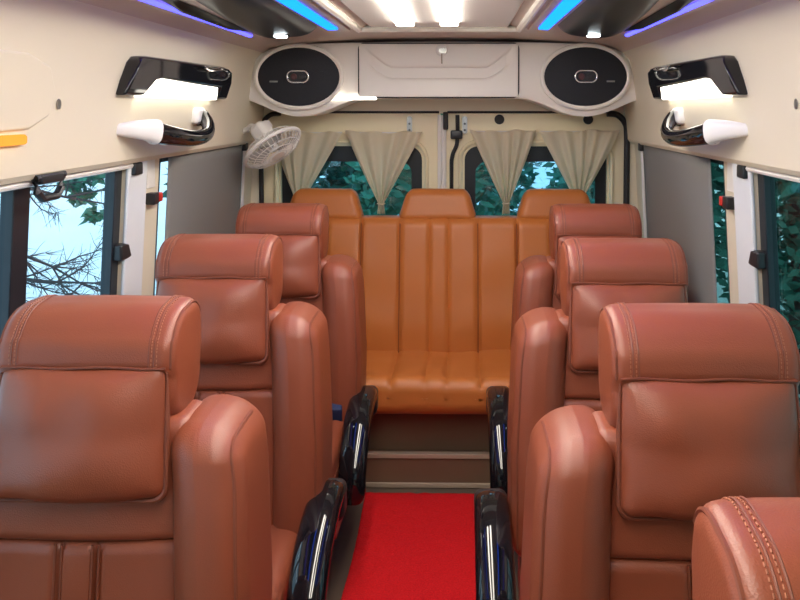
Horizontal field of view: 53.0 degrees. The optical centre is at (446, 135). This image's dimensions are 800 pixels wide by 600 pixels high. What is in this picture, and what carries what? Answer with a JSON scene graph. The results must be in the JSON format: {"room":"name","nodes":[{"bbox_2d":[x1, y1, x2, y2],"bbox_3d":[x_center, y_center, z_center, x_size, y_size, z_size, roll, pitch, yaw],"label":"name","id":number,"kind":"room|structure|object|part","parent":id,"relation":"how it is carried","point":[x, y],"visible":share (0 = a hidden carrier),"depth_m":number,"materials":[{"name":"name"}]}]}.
{"room":"vehicle interior","nodes":[
{"label":"vehicle interior","id":0,"kind":"room"},
{"bbox_2d":[117,143,252,294],"bbox_3d":[-1.066,0.542,1.519,0.118,2.050,5.160,0,2,1],"label":"wall","id":1,"kind":"structure","parent":0,"point":[150,210],"depth_m":2.76,"materials":[{"name":"beige plastic"}]},
{"bbox_2d":[0,49,60,131],"bbox_3d":[-0.975,-0.073,1.105,0.037,0.182,1.779,0,2,1],"label":"panel","id":2,"kind":"object","parent":1,"relation":"attached to","point":[27,88],"visible":1,"depth_m":1.81,"materials":[{"name":"beige plastic"}]},
{"bbox_2d":[0,134,26,146],"bbox_3d":[-0.974,0.013,1.679,0.020,0.024,0.320,0,2,1],"label":"lamp","id":3,"kind":"object","parent":2,"relation":"attached to","point":[19,139],"visible":1,"depth_m":1.78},
{"bbox_2d":[0,161,146,337],"bbox_3d":[-1.059,0.455,1.716,0.112,0.710,1.880,0,2,1],"label":"window","id":4,"kind":"structure","parent":1,"relation":"in","point":[15,197],"depth_m":2.49,"materials":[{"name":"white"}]},
{"bbox_2d":[31,171,66,202],"bbox_3d":[-0.993,0.127,1.993,0.028,0.072,0.145,0,2,1],"label":"loop","id":5,"kind":"object","parent":4,"relation":"hanging from","point":[46,178],"visible":0.91,"depth_m":1.97,"materials":[{"name":"black plastic"}]},
{"bbox_3d":[-1.023,0.125,1.663,0.024,0.020,1.800,0,2,1],"label":"curtain rail","id":6,"kind":"part","parent":4,"relation":"part of","materials":[{"name":"white plastic"}]},
{"bbox_3d":[-1.004,0.105,2.573,0.032,0.040,0.060,0,2,1],"label":"rail","id":7,"kind":"part","parent":4,"relation":"part of","materials":[{"name":"black plastic"}]},
{"bbox_2d":[0,0,263,184],"bbox_3d":[-0.977,-0.116,1.494,0.140,0.473,5.160,0,2,1],"label":"side wall panel","id":8,"kind":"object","parent":1,"relation":"attached to","point":[87,48],"depth_m":2.19,"materials":[{"name":"beige plastic"}]},
{"bbox_2d":[146,159,162,204],"bbox_3d":[-1.001,0.155,2.735,0.036,0.155,0.071,0,2,1],"label":"belt","id":9,"kind":"object","parent":1,"relation":"attached to","point":[152,198],"visible":0.8,"depth_m":2.72,"materials":[{"name":"black plastic"}]},
{"bbox_3d":[-1.014,0.128,2.734,0.008,0.100,0.070,0,2,1],"label":"backing plate","id":10,"kind":"part","parent":9,"relation":"part of","materials":[{"name":"white plastic"}]},
{"bbox_2d":[146,192,158,204],"bbox_3d":[-1.004,0.213,2.725,0.032,0.040,0.048,0,2,1],"label":"switch","id":11,"kind":"object","parent":9,"relation":"attached to","point":[152,198],"depth_m":2.70,"materials":[{"name":"black plastic"}]},
{"bbox_2d":[153,157,167,294],"bbox_3d":[-1.049,0.399,3.342,0.074,0.710,1.045,0,2,1],"label":"window","id":12,"kind":"structure","parent":1,"relation":"in","point":[166,158],"depth_m":2.86,"materials":[{"name":"black"}]},
{"bbox_2d":[116,107,214,145],"bbox_3d":[-0.913,-0.031,2.722,0.134,0.133,0.759,0,2,1],"label":"handle","id":13,"kind":"object","parent":1,"relation":"attached to","point":[152,131],"visible":0.94,"depth_m":2.53,"materials":[{"name":"black"}]},
{"bbox_2d":[116,56,231,99],"bbox_3d":[-0.910,-0.196,2.802,0.084,0.133,0.998,0,2,1],"label":"wall lamp","id":14,"kind":"object","parent":1,"relation":"attached to","point":[142,76],"visible":1,"depth_m":2.64,"materials":[{"name":"black plastic"},{"name":"white plastic"}]},
{"bbox_2d":[134,79,217,99],"bbox_3d":[-0.932,-0.161,2.809,0.040,0.062,0.738,0,2,1],"label":"diffuser","id":15,"kind":"object","parent":14,"relation":"attached to","point":[201,89],"depth_m":2.76,"materials":[{"name":"white plastic"}]},
{"bbox_2d":[164,143,247,240],"bbox_3d":[-1.003,0.415,3.380,0.070,0.744,1.000,0,2,1],"label":"roller blind","id":16,"kind":"object","parent":1,"relation":"attached to","point":[205,189],"visible":0.46,"depth_m":3.31,"materials":[{"name":"grey fabric"}]},
{"bbox_2d":[239,120,300,168],"bbox_3d":[-0.835,0.035,3.655,0.332,0.236,0.301,0,2,1],"label":"wall fan","id":17,"kind":"object","parent":1,"relation":"attached to","point":[265,137],"visible":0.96,"depth_m":3.63,"materials":[{"name":"white plastic"}]},
{"bbox_3d":[-0.904,-0.032,3.709,0.137,0.052,0.033,1,2,30],"label":"arm","id":18,"kind":"part","parent":17,"relation":"part of","materials":[{"name":"white plastic"}]},
{"bbox_3d":[-0.866,0.091,3.665,0.124,0.081,0.087,-1,2,-35],"label":"blade","id":19,"kind":"part","parent":17,"relation":"part of","materials":[{"name":"grey plastic"}]},
{"bbox_3d":[-0.845,-0.013,3.674,0.107,0.109,0.084,1,2,25],"label":"motor","id":20,"kind":"part","parent":17,"relation":"part of","materials":[{"name":"white plastic"}]},
{"bbox_3d":[-0.779,0.016,3.579,0.076,0.089,0.116,1,2,24],"label":"blade","id":21,"kind":"part","parent":17,"relation":"part of","materials":[{"name":"grey plastic"}]},
{"bbox_3d":[-0.746,0.033,3.715,0.108,0.077,0.107,0,2,1],"label":"blade","id":22,"kind":"part","parent":17,"relation":"part of","materials":[{"name":"grey plastic"}]},
{"bbox_2d":[326,487,518,599],"bbox_3d":[-0.064,1.597,1.538,2.080,0.060,5.160,0,2,1],"label":"floor","id":23,"kind":"structure","parent":0,"point":[344,544],"depth_m":2.98,"materials":[{"name":"brown plastic"}]},
{"bbox_2d":[0,294,272,599],"bbox_3d":[-0.645,0.952,1.295,0.698,1.248,0.760,0,2,1],"label":"seat","id":24,"kind":"object","parent":23,"relation":"on","point":[116,483],"visible":1,"depth_m":1.45,"materials":[{"name":"brown leather"}]},
{"bbox_2d":[0,368,165,503],"bbox_3d":[-0.669,0.540,1.447,0.318,0.234,0.106,0,2,1],"label":"pillow","id":25,"kind":"object","parent":24,"relation":"on","point":[68,435],"depth_m":1.42,"materials":[{"name":"brown leather"}]},
{"bbox_3d":[-0.669,0.947,1.488,0.390,0.420,0.188,0,2,1],"label":"panel","id":26,"kind":"part","parent":24,"relation":"part of","materials":[{"name":"brown leather"}]},
{"bbox_3d":[-0.668,0.629,1.521,0.390,0.216,0.154,0,2,1],"label":"panel","id":27,"kind":"part","parent":24,"relation":"part of","materials":[{"name":"brown leather"}]},
{"bbox_2d":[155,233,346,599],"bbox_3d":[-0.637,0.924,2.075,0.698,1.248,0.760,0,2,1],"label":"seat","id":28,"kind":"object","parent":23,"relation":"on","point":[261,350],"visible":0.48,"depth_m":2.20,"materials":[{"name":"brown leather"}]},
{"bbox_2d":[157,278,265,363],"bbox_3d":[-0.662,0.513,2.227,0.318,0.234,0.106,0,2,1],"label":"pillow","id":29,"kind":"object","parent":28,"relation":"on","point":[233,310],"depth_m":2.21,"materials":[{"name":"brown leather"}]},
{"bbox_3d":[-0.661,0.919,2.267,0.390,0.420,0.188,0,2,1],"label":"panel","id":30,"kind":"part","parent":28,"relation":"part of","materials":[{"name":"brown leather"}]},
{"bbox_3d":[-0.660,0.602,2.301,0.390,0.216,0.154,0,2,1],"label":"panel","id":31,"kind":"part","parent":28,"relation":"part of","materials":[{"name":"brown leather"}]},
{"bbox_2d":[271,525,296,599],"bbox_3d":[-0.666,1.140,1.993,0.550,0.162,0.570,0,2,1],"label":"seat cushion","id":32,"kind":"object","parent":28,"relation":"on","point":[283,537],"depth_m":2.02,"materials":[{"name":"brown leather"}]},
{"bbox_3d":[-0.336,1.107,2.091,0.096,0.270,0.458,0,2,1],"label":"armrest","id":33,"kind":"part","parent":28,"relation":"part of","materials":[{"name":"black plastic"}]},
{"bbox_2d":[235,203,377,539],"bbox_3d":[-0.614,0.897,2.844,0.698,1.248,0.760,0,2,1],"label":"seat","id":34,"kind":"object","parent":23,"relation":"on","point":[334,284],"visible":0.25,"depth_m":2.96,"materials":[{"name":"brown leather"}]},
{"bbox_2d":[276,235,317,297],"bbox_3d":[-0.638,0.486,2.996,0.318,0.234,0.106,0,2,1],"label":"pillow","id":35,"kind":"object","parent":34,"relation":"on","point":[300,252],"depth_m":2.97,"materials":[{"name":"brown leather"}]},
{"bbox_3d":[-0.637,0.575,3.070,0.390,0.216,0.154,0,2,1],"label":"panel","id":36,"kind":"part","parent":34,"relation":"part of","materials":[{"name":"brown leather"}]},
{"bbox_2d":[332,403,341,420],"bbox_3d":[-0.419,1.006,2.945,0.070,0.089,0.111,0,2,-5],"label":"belt","id":37,"kind":"object","parent":34,"relation":"on","point":[336,409],"visible":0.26,"depth_m":2.90,"materials":[{"name":"blue fabric"}]},
{"bbox_2d":[332,420,343,477],"bbox_3d":[-0.643,1.113,2.762,0.550,0.162,0.570,0,2,1],"label":"seat cushion","id":38,"kind":"object","parent":34,"relation":"on","point":[337,433],"depth_m":2.72,"materials":[{"name":"brown leather"}]},
{"bbox_3d":[-0.313,1.080,2.860,0.096,0.270,0.458,0,2,1],"label":"armrest","id":39,"kind":"part","parent":34,"relation":"part of","materials":[{"name":"black plastic"}]},
{"bbox_2d":[341,492,475,599],"bbox_3d":[-0.141,1.574,1.258,0.478,0.013,4.202,0,2,1],"label":"carpet","id":40,"kind":"object","parent":23,"relation":"on","point":[409,546],"visible":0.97,"depth_m":2.93,"materials":[{"name":"red carpet"}]},
{"bbox_2d":[486,203,641,498],"bbox_3d":[0.515,0.898,2.824,0.743,1.248,0.761,0,2,1],"label":"seat","id":41,"kind":"object","parent":23,"relation":"on","point":[537,277],"visible":0.17,"depth_m":2.99,"materials":[{"name":"brown leather"}]},
{"bbox_3d":[0.192,1.080,2.851,0.096,0.270,0.458,0,2,1],"label":"armrest","id":42,"kind":"part","parent":41,"relation":"part of","materials":[{"name":"black plastic"}]},
{"bbox_3d":[0.568,0.576,3.049,0.390,0.216,0.154,0,2,1],"label":"panel","id":43,"kind":"part","parent":41,"relation":"part of","materials":[{"name":"brown leather"}]},
{"bbox_2d":[557,236,637,296],"bbox_3d":[0.567,0.486,2.975,0.318,0.234,0.106,0,2,1],"label":"pillow","id":44,"kind":"object","parent":41,"relation":"on","point":[559,238],"depth_m":2.99,"materials":[{"name":"brown leather"}]},
{"bbox_2d":[474,238,687,599],"bbox_3d":[0.440,0.927,2.001,0.743,1.248,0.761,0,2,1],"label":"seat","id":45,"kind":"object","parent":23,"relation":"on","point":[554,365],"visible":0.3,"depth_m":2.15,"materials":[{"name":"brown leather"}]},
{"bbox_3d":[0.118,1.109,2.028,0.096,0.270,0.458,0,2,1],"label":"armrest","id":46,"kind":"part","parent":45,"relation":"part of","materials":[{"name":"black plastic"}]},
{"bbox_3d":[0.493,0.605,2.226,0.390,0.216,0.154,0,2,1],"label":"panel","id":47,"kind":"part","parent":45,"relation":"part of","materials":[{"name":"brown leather"}]},
{"bbox_3d":[0.493,0.922,2.192,0.390,0.420,0.188,0,2,1],"label":"panel","id":48,"kind":"part","parent":45,"relation":"part of","materials":[{"name":"brown leather"}]},
{"bbox_2d":[571,284,684,369],"bbox_3d":[0.492,0.515,2.151,0.318,0.234,0.106,0,2,1],"label":"pillow","id":49,"kind":"object","parent":45,"relation":"on","point":[587,300],"depth_m":2.15,"materials":[{"name":"brown leather"}]},
{"bbox_2d":[520,302,799,599],"bbox_3d":[0.407,0.954,1.232,0.743,1.248,0.761,0,2,1],"label":"seat","id":50,"kind":"object","parent":23,"relation":"on","point":[700,406],"visible":0.84,"depth_m":1.38,"materials":[{"name":"brown leather"}]},
{"bbox_3d":[0.460,0.631,1.457,0.390,0.216,0.154,0,2,1],"label":"panel","id":51,"kind":"part","parent":50,"relation":"part of","materials":[{"name":"brown leather"}]},
{"bbox_3d":[0.459,0.949,1.423,0.390,0.420,0.188,0,2,1],"label":"panel","id":52,"kind":"part","parent":50,"relation":"part of","materials":[{"name":"brown leather"}]},
{"bbox_2d":[621,380,799,520],"bbox_3d":[0.459,0.542,1.383,0.318,0.234,0.106,0,2,1],"label":"pillow","id":53,"kind":"object","parent":50,"relation":"on","point":[686,445],"depth_m":1.36,"materials":[{"name":"brown leather"}]},
{"bbox_2d":[692,496,799,599],"bbox_3d":[0.353,0.981,0.458,0.743,1.248,0.761,0,2,1],"label":"seat","id":54,"kind":"object","parent":23,"relation":"on","point":[743,548],"visible":1,"depth_m":0.71,"materials":[{"name":"brown leather"}]},
{"bbox_2d":[76,0,771,52],"bbox_3d":[-0.064,-0.402,1.468,1.685,0.180,5.160,0,2,1],"label":"ceiling","id":55,"kind":"structure","parent":0,"point":[724,8],"depth_m":3.22,"materials":[{"name":"plastic"}]},
{"bbox_2d":[131,0,349,38],"bbox_3d":[-0.617,-0.366,2.120,0.411,0.063,2.240,0,2,1],"label":"ceiling light panel","id":56,"kind":"object","parent":55,"relation":"attached to","point":[249,19],"visible":1,"depth_m":2.47,"materials":[{"name":"black plastic"},{"name":"chrome"},{"name":"blue glowing light"}]},
{"bbox_2d":[274,35,287,37],"bbox_3d":[-0.615,-0.369,2.960,0.044,0.010,0.044,0,2,1],"label":"spot lamp","id":57,"kind":"object","parent":56,"relation":"on","point":[277,36],"depth_m":2.94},
{"bbox_2d":[313,0,361,32],"bbox_3d":[-0.398,-0.359,1.105,0.028,0.028,4.320,0,2,1],"label":"trim","id":58,"kind":"structure","parent":55,"relation":"attached to","point":[325,4],"depth_m":2.67,"materials":[{"name":"beige plastic"}]},
{"bbox_2d":[377,0,414,26],"bbox_3d":[-0.186,-0.382,1.641,0.074,0.022,2.930,0,2,1],"label":"recessed light","id":59,"kind":"object","parent":55,"relation":"in","point":[397,11],"visible":0.98,"depth_m":2.64,"materials":[{"name":"white plastic"}]},
{"bbox_2d":[340,0,522,26],"bbox_3d":[-0.071,-0.375,1.094,0.562,0.014,4.370,0,2,1],"label":"trim","id":60,"kind":"structure","parent":55,"relation":"attached to","point":[471,13],"depth_m":2.77,"materials":[{"name":"white plastic"}]},
{"bbox_2d":[361,26,516,31],"bbox_3d":[-0.033,-0.436,3.273,0.655,0.024,0.024,0,2,1],"label":"trim","id":61,"kind":"structure","parent":55,"relation":"attached to","point":[365,28],"depth_m":3.26,"materials":[{"name":"beige plastic"}]},
{"bbox_2d":[435,0,458,26],"bbox_3d":[-0.016,-0.381,1.638,0.074,0.022,2.930,0,2,1],"label":"recessed light","id":62,"kind":"object","parent":55,"relation":"in","point":[447,10],"visible":0.99,"depth_m":2.64,"materials":[{"name":"white plastic"}]},
{"bbox_2d":[516,0,546,32],"bbox_3d":[0.257,-0.358,1.094,0.028,0.028,4.320,0,2,1],"label":"trim","id":63,"kind":"structure","parent":55,"relation":"attached to","point":[537,4],"depth_m":2.66,"materials":[{"name":"beige plastic"}]},
{"bbox_2d":[528,0,721,37],"bbox_3d":[0.511,-0.366,2.100,0.411,0.063,2.240,0,2,1],"label":"ceiling light panel","id":64,"kind":"object","parent":55,"relation":"attached to","point":[584,18],"visible":1,"depth_m":2.46,"materials":[{"name":"plastic"}]},
{"bbox_2d":[251,99,637,208],"bbox_3d":[-0.019,0.452,4.104,2.122,2.050,0.050,0,2,1],"label":"wall","id":65,"kind":"structure","parent":0,"point":[441,105],"depth_m":4.06,"materials":[{"name":"beige plastic"}]},
{"bbox_2d":[259,111,441,202],"bbox_3d":[-0.492,0.644,4.111,0.934,1.545,0.073,0,2,1],"label":"door","id":66,"kind":"structure","parent":65,"relation":"in","point":[424,162],"depth_m":4.08,"materials":[{"name":"beige paint"}]},
{"bbox_2d":[274,130,341,194],"bbox_3d":[-0.709,0.183,4.032,0.359,0.423,0.063,0,2,1],"label":"curtain","id":67,"kind":"object","parent":66,"relation":"hanging from","point":[302,166],"visible":0.71,"depth_m":4.02,"materials":[{"name":"beige fabric"}]},
{"bbox_2d":[345,130,421,213],"bbox_3d":[-0.319,0.183,4.025,0.391,0.424,0.063,0,2,1],"label":"curtain","id":68,"kind":"object","parent":66,"relation":"hanging from","point":[381,156],"visible":1,"depth_m":4.02,"materials":[{"name":"beige fabric"}]},
{"bbox_2d":[366,414,489,487],"bbox_3d":[-0.026,1.340,3.740,2.007,0.300,0.680,0,2,1],"label":"step","id":69,"kind":"structure","parent":65,"relation":"attached to","point":[405,450],"depth_m":3.46,"materials":[{"name":"beige wood"}]},
{"bbox_2d":[290,188,590,413],"bbox_3d":[-0.042,0.729,3.627,1.770,0.923,0.677,0,2,1],"label":"bench","id":70,"kind":"object","parent":69,"relation":"on","point":[438,275],"visible":0.38,"depth_m":3.75,"materials":[{"name":"orange leather"}]},
{"bbox_2d":[366,349,510,413],"bbox_3d":[-0.043,1.076,3.566,1.770,0.164,0.530,0,2,1],"label":"seat cushion","id":71,"kind":"object","parent":70,"relation":"on","point":[407,381],"depth_m":3.34,"materials":[{"name":"orange leather"}]},
{"bbox_3d":[-0.039,0.732,3.832,1.770,0.680,0.256,0,2,1],"label":"backrest","id":72,"kind":"part","parent":70,"relation":"part of","materials":[{"name":"orange leather"}]},
{"bbox_2d":[249,42,635,116],"bbox_3d":[-0.022,-0.271,3.878,1.820,0.350,0.342,0,2,1],"label":"speaker panel","id":73,"kind":"object","parent":65,"relation":"attached to","point":[372,70],"visible":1,"depth_m":3.73,"materials":[{"name":"beige plastic"}]},
{"bbox_2d":[254,43,343,110],"bbox_3d":[-0.691,-0.275,3.721,0.424,0.314,0.040,0,2,1],"label":"speaker","id":74,"kind":"object","parent":73,"relation":"attached to","point":[295,76],"visible":1,"depth_m":3.72},
{"bbox_3d":[-0.691,-0.275,3.715,0.092,0.046,0.008,0,2,1],"label":"tweeter panel","id":75,"kind":"part","parent":74,"relation":"part of","materials":[{"name":"black plastic"}]},
{"bbox_2d":[333,97,376,99],"bbox_3d":[-0.465,-0.176,3.743,0.270,0.014,0.024,0,2,1],"label":"light","id":76,"kind":"object","parent":73,"relation":"attached to","point":[336,98],"depth_m":3.73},
{"bbox_2d":[539,43,630,110],"bbox_3d":[0.640,-0.274,3.698,0.424,0.314,0.040,0,2,1],"label":"speaker","id":77,"kind":"object","parent":73,"relation":"attached to","point":[578,76],"visible":1,"depth_m":3.69},
{"bbox_3d":[0.640,-0.274,3.692,0.092,0.046,0.008,0,2,1],"label":"tweeter panel","id":78,"kind":"part","parent":77,"relation":"part of","materials":[{"name":"black plastic"}]},
{"bbox_2d":[442,111,629,209],"bbox_3d":[0.449,0.644,4.087,0.952,1.548,0.087,0,2,1],"label":"door","id":79,"kind":"structure","parent":65,"relation":"in","point":[461,156],"depth_m":4.07,"materials":[{"name":"beige paint"}]},
{"bbox_3d":[0.038,0.436,4.066,0.051,1.085,0.024,0,2,1],"label":"latch rod","id":80,"kind":"part","parent":79,"relation":"part of","materials":[{"name":"metal"}]},
{"bbox_2d":[470,129,535,214],"bbox_3d":[0.282,0.181,4.014,0.335,0.428,0.063,0,2,1],"label":"curtain","id":81,"kind":"object","parent":79,"relation":"hanging from","point":[504,154],"visible":1,"depth_m":4.00,"materials":[{"name":"beige fabric"}]},
{"bbox_2d":[539,129,619,192],"bbox_3d":[0.666,0.173,4.007,0.406,0.415,0.063,0,2,1],"label":"curtain","id":82,"kind":"object","parent":79,"relation":"hanging from","point":[579,156],"visible":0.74,"depth_m":4.00,"materials":[{"name":"beige fabric"}]},
{"bbox_2d":[635,143,762,304],"bbox_3d":[0.937,0.543,1.484,0.118,2.050,5.160,0,2,1],"label":"wall","id":83,"kind":"structure","parent":0,"point":[730,214],"depth_m":2.64,"materials":[{"name":"beige plastic"}]},
{"bbox_2d":[638,143,716,302],"bbox_3d":[0.939,0.417,3.321,0.070,0.744,1.050,0,2,1],"label":"roller blind","id":84,"kind":"object","parent":83,"relation":"attached to","point":[677,198],"visible":0.59,"depth_m":3.13,"materials":[{"name":"grey fabric"}]},
{"bbox_2d":[648,55,747,99],"bbox_3d":[0.827,-0.195,2.772,0.084,0.133,0.998,0,2,1],"label":"wall lamp","id":85,"kind":"object","parent":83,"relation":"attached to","point":[721,75],"visible":1,"depth_m":2.60,"materials":[{"name":"black plastic"},{"name":"white plastic"}]},
{"bbox_2d":[661,79,731,99],"bbox_3d":[0.850,-0.160,2.778,0.040,0.062,0.738,0,2,1],"label":"diffuser","id":86,"kind":"object","parent":85,"relation":"attached to","point":[671,89],"depth_m":2.73,"materials":[{"name":"white plastic"}]},
{"bbox_2d":[661,107,747,146],"bbox_3d":[0.828,-0.029,2.692,0.134,0.133,0.759,0,2,1],"label":"handle","id":87,"kind":"object","parent":83,"relation":"attached to","point":[712,132],"visible":0.92,"depth_m":2.49,"materials":[{"name":"black"}]},
{"bbox_2d":[622,0,799,176],"bbox_3d":[0.848,-0.115,1.462,0.140,0.473,5.160,0,2,1],"label":"side wall panel","id":88,"kind":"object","parent":83,"relation":"attached to","point":[764,39],"depth_m":2.27,"materials":[{"name":"beige plastic"}]},
{"bbox_2d":[711,159,729,300],"bbox_3d":[0.984,0.402,3.247,0.074,0.710,1.125,0,2,1],"label":"window","id":89,"kind":"structure","parent":83,"relation":"in","point":[712,160],"depth_m":2.73,"materials":[{"name":"black"}]},
{"bbox_2d":[719,162,734,209],"bbox_3d":[0.914,0.160,2.606,0.036,0.155,0.071,0,2,1],"label":"switch","id":90,"kind":"object","parent":83,"relation":"attached to","point":[727,202],"visible":0.81,"depth_m":2.60,"materials":[{"name":"black plastic"}]},
{"bbox_3d":[0.927,0.132,2.605,0.008,0.100,0.070,0,2,1],"label":"backing plate","id":91,"kind":"part","parent":90,"relation":"part of","materials":[{"name":"white plastic"}]},
{"bbox_2d":[732,163,799,405],"bbox_3d":[0.937,0.458,1.636,0.112,0.710,1.790,0,2,1],"label":"window","id":92,"kind":"structure","parent":83,"relation":"in","point":[750,259],"depth_m":2.41,"materials":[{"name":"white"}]},
{"bbox_3d":[0.912,0.110,2.450,0.032,0.040,0.060,0,2,1],"label":"rail","id":93,"kind":"part","parent":92,"relation":"part of","materials":[{"name":"black plastic"}]},
{"bbox_3d":[0.900,0.128,1.585,0.024,0.020,1.710,0,2,1],"label":"curtain rail","id":94,"kind":"part","parent":92,"relation":"part of","materials":[{"name":"white plastic"}]},
{"bbox_2d":[794,81,799,108],"bbox_3d":[0.833,-0.071,1.073,0.037,0.182,1.779,0,2,1],"label":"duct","id":95,"kind":"object","parent":83,"relation":"attached to","point":[795,100],"visible":1,"depth_m":1.95,"materials":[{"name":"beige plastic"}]},
{"label":"outside","id":96,"kind":"structure","parent":0,"visible":0},
{"bbox_2d":[0,161,799,397],"bbox_3d":[0.175,1.990,10.074,60.000,0.001,60.000,0,2,1],"label":"outdoor background","id":97,"kind":"structure","parent":96,"point":[71,236],"depth_m":14.69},
{"bbox_2d":[0,175,155,301],"bbox_3d":[-2.970,0.604,5.705,1.848,3.082,1.351,-1,2,-33],"label":"bare tree","id":98,"kind":"object","parent":97,"relation":"on","point":[39,281],"visible":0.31,"depth_m":5.72,"materials":[{"name":"grey plant"}]},
{"bbox_2d":[56,173,104,225],"bbox_3d":[-4.340,0.508,8.399,2.782,3.085,1.152,1,2,15],"label":"tree","id":99,"kind":"object","parent":97,"relation":"on","point":[90,214],"visible":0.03,"depth_m":8.26,"materials":[{"name":"green plant"}]},
{"bbox_2d":[162,168,320,197],"bbox_3d":[-2.135,0.209,8.269,1.624,3.697,1.577,0,2,1],"label":"leafy tree","id":100,"kind":"object","parent":97,"relation":"on","point":[316,180],"visible":0.02,"depth_m":8.05,"materials":[{"name":"green plant"}]},
{"bbox_2d":[311,161,399,214],"bbox_3d":[-1.194,0.269,10.247,1.356,3.440,1.369,-1,2,-20],"label":"leafy tree","id":101,"kind":"object","parent":97,"relation":"on","point":[334,179],"visible":0.06,"depth_m":9.89,"materials":[{"name":"green plant"}]},
{"bbox_2d":[339,114,512,215],"bbox_3d":[-0.198,0.544,7.451,1.622,3.086,1.603,1,2,30],"label":"leafy tree","id":102,"kind":"object","parent":97,"relation":"on","point":[403,183],"visible":0.05,"depth_m":7.23,"materials":[{"name":"green plant"}]},
{"bbox_2d":[475,162,542,215],"bbox_3d":[0.543,0.264,10.636,1.575,3.423,1.532,-1,2,-23],"label":"leafy tree","id":103,"kind":"object","parent":97,"relation":"on","point":[526,182],"visible":0.02,"depth_m":10.44,"materials":[{"name":"green plant"}]},
{"bbox_2d":[539,162,594,203],"bbox_3d":[1.720,0.406,8.422,1.555,3.294,1.599,-1,2,-21],"label":"leafy tree","id":104,"kind":"object","parent":97,"relation":"on","point":[557,176],"visible":0.02,"depth_m":8.31,"materials":[{"name":"green plant"}]},
{"bbox_2d":[711,163,799,393],"bbox_3d":[2.882,0.238,6.558,2.046,3.758,2.054,-2,3,-42],"label":"leafy tree","id":105,"kind":"object","parent":97,"relation":"on","point":[788,225],"visible":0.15,"depth_m":6.32,"materials":[{"name":"green plant"}]}
]}

